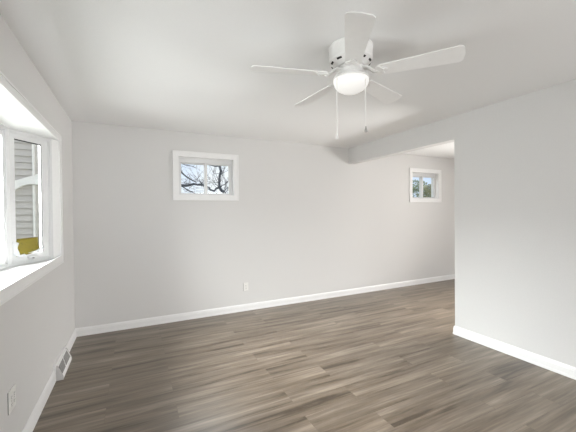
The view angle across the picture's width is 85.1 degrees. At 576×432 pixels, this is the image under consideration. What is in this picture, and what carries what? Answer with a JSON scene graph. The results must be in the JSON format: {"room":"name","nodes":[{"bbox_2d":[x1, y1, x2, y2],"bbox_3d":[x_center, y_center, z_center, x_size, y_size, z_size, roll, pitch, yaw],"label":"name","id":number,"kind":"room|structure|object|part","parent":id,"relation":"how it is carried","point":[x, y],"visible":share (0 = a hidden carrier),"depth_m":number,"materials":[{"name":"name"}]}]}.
{"room":"empty living room","nodes":[
{"label":"empty living room","id":0,"kind":"room"},
{"bbox_2d":[0,14,74,431],"bbox_3d":[-1.132,0.165,0.747,0.150,2.440,6.150,-1,1,-26],"label":"wall","id":1,"kind":"structure","parent":0,"point":[36,324],"depth_m":2.16,"materials":[{"name":"paint"}]},
{"bbox_2d":[8,384,15,414],"bbox_3d":[-1.505,0.998,1.712,0.009,0.120,0.102,-1,1,-26],"label":"electrical outlet","id":2,"kind":"object","parent":1,"relation":"attached to","point":[12,393],"visible":1,"depth_m":1.70,"materials":[{"name":"plastic"}]},
{"bbox_2d":[0,71,63,305],"bbox_3d":[-1.770,-0.146,1.841,0.349,1.186,2.310,-1,1,-26],"label":"window","id":3,"kind":"structure","parent":1,"relation":"in","point":[21,265],"depth_m":2.49,"materials":[{"name":"paint"}]},
{"bbox_3d":[-2.036,-0.143,2.100,0.028,1.040,0.660,-1,1,-26],"label":"sash","id":4,"kind":"part","parent":3,"relation":"part of","materials":[{"name":"white plastic"}]},
{"bbox_3d":[-2.034,-0.143,2.101,0.048,1.080,0.700,-1,1,-26],"label":"frame","id":5,"kind":"part","parent":3,"relation":"part of","materials":[{"name":"white plastic"}]},
{"bbox_3d":[-2.216,-0.145,2.448,0.082,1.082,0.078,-1,1,-26],"label":"corner post","id":6,"kind":"part","parent":3,"relation":"part of","materials":[{"name":"white plastic"}]},
{"bbox_3d":[-2.173,-0.148,2.638,0.028,1.040,0.345,0,1,9],"label":"sash","id":7,"kind":"part","parent":3,"relation":"part of","materials":[{"name":"white plastic"}]},
{"bbox_3d":[-2.171,-0.148,2.638,0.048,1.079,0.385,0,1,9],"label":"frame","id":8,"kind":"part","parent":3,"relation":"part of","materials":[{"name":"white plastic"}]},
{"bbox_2d":[22,329,76,431],"bbox_3d":[-1.075,1.335,0.856,0.016,0.095,5.984,-1,1,-26],"label":"baseboard","id":9,"kind":"structure","parent":1,"relation":"attached to","point":[30,425],"depth_m":2.26,"materials":[{"name":"paint"}]},
{"bbox_2d":[53,346,71,380],"bbox_3d":[-2.000,1.303,2.796,0.066,0.135,0.424,-1,1,-26],"label":"floor vent","id":10,"kind":"object","parent":1,"relation":"attached to","point":[62,363],"visible":1,"depth_m":2.73,"materials":[{"name":"metal"}]},
{"bbox_2d":[59,359,65,372],"bbox_3d":[-1.947,1.292,2.713,0.030,0.064,0.175,-1,1,-26],"label":"grille","id":11,"kind":"object","parent":10,"relation":"attached to","point":[62,363],"depth_m":2.70,"materials":[{"name":"grey metal"}]},
{"bbox_2d":[64,351,69,364],"bbox_3d":[-2.021,1.292,2.865,0.030,0.064,0.187,-1,1,-26],"label":"grille","id":12,"kind":"object","parent":10,"relation":"attached to","point":[66,354],"depth_m":2.87,"materials":[{"name":"grey metal"}]},
{"bbox_2d":[71,120,454,327],"bbox_3d":[0.732,0.098,5.172,7.400,2.440,0.150,-1,1,-26],"label":"wall","id":13,"kind":"structure","parent":0,"point":[305,219],"depth_m":4.40,"materials":[{"name":"paint"}]},
{"bbox_2d":[172,150,238,200],"bbox_3d":[-1.108,-0.526,4.248,0.865,0.635,0.159,-1,1,-26],"label":"window","id":14,"kind":"structure","parent":13,"relation":"in","point":[179,157],"depth_m":4.23,"materials":[{"name":"paint"}]},
{"bbox_3d":[-1.274,-0.500,4.232,0.347,0.417,0.030,-1,1,-26],"label":"sash","id":15,"kind":"part","parent":14,"relation":"part of","materials":[{"name":"white plastic"}]},
{"bbox_3d":[-1.125,-0.527,4.284,0.721,0.491,0.080,-1,1,-26],"label":"frame","id":16,"kind":"part","parent":14,"relation":"part of","materials":[{"name":"white plastic"}]},
{"bbox_3d":[-0.979,-0.504,4.340,0.347,0.417,0.036,-1,1,-26],"label":"sash","id":17,"kind":"part","parent":14,"relation":"part of","materials":[{"name":"white plastic"}]},
{"bbox_2d":[243,283,247,290],"bbox_3d":[-0.596,1.002,4.436,0.072,0.116,0.009,-1,1,-26],"label":"electrical outlet","id":18,"kind":"object","parent":13,"relation":"attached to","point":[245,285],"visible":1,"depth_m":4.43,"materials":[{"name":"plastic"}]},
{"bbox_2d":[75,274,454,336],"bbox_3d":[0.780,1.271,5.111,7.100,0.095,0.016,-1,1,-26],"label":"baseboard","id":19,"kind":"structure","parent":13,"relation":"attached to","point":[90,330],"depth_m":4.38,"materials":[{"name":"paint"}]},
{"bbox_2d":[409,168,441,201],"bbox_3d":[2.610,-0.583,6.074,0.854,0.635,0.159,-1,1,-26],"label":"window","id":20,"kind":"structure","parent":13,"relation":"in","point":[435,175],"depth_m":6.10,"materials":[{"name":"paint"}]},
{"bbox_3d":[2.446,-0.556,6.059,0.342,0.417,0.030,-1,1,-26],"label":"sash","id":21,"kind":"part","parent":20,"relation":"part of","materials":[{"name":"white plastic"}]},
{"bbox_3d":[2.592,-0.583,6.110,0.710,0.491,0.080,-1,1,-26],"label":"frame","id":22,"kind":"part","parent":20,"relation":"part of","materials":[{"name":"white plastic"}]},
{"bbox_3d":[2.737,-0.560,6.166,0.342,0.417,0.036,-1,1,-26],"label":"sash","id":23,"kind":"part","parent":20,"relation":"part of","materials":[{"name":"white plastic"}]},
{"bbox_2d":[0,0,575,158],"bbox_3d":[2.076,-1.155,2.399,7.400,0.100,6.300,-1,1,-26],"label":"ceiling","id":24,"kind":"structure","parent":0,"point":[173,65],"depth_m":2.16,"materials":[{"name":"paint"}]},
{"bbox_2d":[250,11,465,138],"bbox_3d":[0.383,-0.784,2.062,1.245,0.602,1.206,-1,1,-26],"label":"ceiling fan","id":25,"kind":"object","parent":24,"relation":"hanging from","point":[349,55],"visible":1,"depth_m":1.92,"materials":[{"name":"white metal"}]},
{"bbox_3d":[0.006,-0.902,1.951,0.478,0.035,0.138,-1,1,-10],"label":"blade","id":26,"kind":"part","parent":25,"relation":"part of","materials":[{"name":"white wood"}]},
{"bbox_3d":[0.212,-0.908,2.383,0.138,0.035,0.478,-1,1,-28],"label":"blade","id":27,"kind":"part","parent":25,"relation":"part of","materials":[{"name":"white wood"}]},
{"bbox_3d":[0.325,-0.701,1.978,0.048,0.418,0.005,-1,1,-30],"label":"pull chain","id":28,"kind":"part","parent":25,"relation":"part of","materials":[{"name":"white metal"}]},
{"bbox_3d":[0.406,-0.834,2.026,0.224,0.090,0.224,-1,1,-26],"label":"lamp shade","id":29,"kind":"part","parent":25,"relation":"part of","materials":[{"name":"white glass"}]},
{"bbox_3d":[0.353,-0.902,1.622,0.138,0.035,0.478,0,1,8],"label":"blade","id":30,"kind":"part","parent":25,"relation":"part of","materials":[{"name":"white wood"}]},
{"bbox_3d":[0.469,-0.724,1.961,0.005,0.375,0.045,-1,1,-44],"label":"pull chain","id":31,"kind":"part","parent":25,"relation":"part of","materials":[{"name":"white metal"}]},
{"bbox_3d":[0.686,-0.912,2.321,0.138,0.035,0.478,0,1,44],"label":"blade","id":32,"kind":"part","parent":25,"relation":"part of","materials":[{"name":"white wood"}]},
{"bbox_3d":[0.773,-0.908,1.850,0.478,0.035,0.138,0,1,26],"label":"blade","id":33,"kind":"part","parent":25,"relation":"part of","materials":[{"name":"white wood"}]},
{"bbox_2d":[33,279,575,431],"bbox_3d":[2.101,1.385,2.426,7.400,0.100,6.300,-1,1,-26],"label":"floor","id":34,"kind":"structure","parent":0,"point":[388,360],"depth_m":2.62,"materials":[{"name":"wood"}]},
{"bbox_2d":[349,79,575,367],"bbox_3d":[2.395,0.110,2.563,0.120,2.440,6.000,-1,1,-26],"label":"wall","id":35,"kind":"structure","parent":0,"point":[515,158],"depth_m":2.95,"materials":[{"name":"paint"}]},
{"bbox_2d":[453,326,575,379],"bbox_3d":[2.825,1.288,1.724,0.152,0.095,4.100,-1,1,-26],"label":"baseboard","id":36,"kind":"structure","parent":35,"relation":"attached to","point":[569,371],"depth_m":2.92,"materials":[{"name":"paint"}]},
{"label":"outside","id":37,"kind":"structure","parent":0,"visible":0},
{"bbox_3d":[-2.324,1.969,14.741,60.000,0.050,60.000,-1,1,-26],"label":"ground","id":38,"kind":"structure","parent":37,"visible":0},
{"bbox_2d":[14,140,39,251],"bbox_3d":[-7.320,0.201,4.726,6.650,3.800,1.750,-1,1,-26],"label":"neighbor house","id":39,"kind":"structure","parent":38,"relation":"on","point":[25,154],"depth_m":5.31,"materials":[{"name":"grey"}]},
{"bbox_3d":[-4.405,-0.561,5.290,0.400,0.335,0.060,-1,1,-26],"label":"arched trim","id":40,"kind":"part","parent":39,"relation":"part of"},
{"bbox_2d":[181,164,213,192],"bbox_3d":[-4.437,-0.490,13.185,2.829,4.985,1.546,-1,1,-26],"label":"bare tree","id":41,"kind":"object","parent":38,"relation":"on","point":[186,184],"visible":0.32,"depth_m":13.24,"materials":[{"name":"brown plant"}]},
{"bbox_2d":[188,165,227,193],"bbox_3d":[-2.027,-0.655,9.234,2.216,5.374,1.711,-1,1,-26],"label":"bare tree","id":42,"kind":"object","parent":38,"relation":"on","point":[220,173],"visible":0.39,"depth_m":9.26,"materials":[{"name":"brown plant"}]},
{"bbox_2d":[413,179,430,196],"bbox_3d":[6.603,-0.036,16.335,2.659,3.755,2.667,-1,1,-26],"label":"evergreen shrub","id":43,"kind":"object","parent":38,"relation":"on","point":[416,181],"visible":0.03,"depth_m":16.09,"materials":[{"name":"green plant"}]},
{"bbox_2d":[418,184,430,196],"bbox_3d":[5.424,0.329,12.081,1.163,3.141,1.158,-1,1,-26],"label":"evergreen shrub","id":44,"kind":"object","parent":38,"relation":"on","point":[426,187],"visible":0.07,"depth_m":12.05,"materials":[{"name":"green plant"}]}
]}

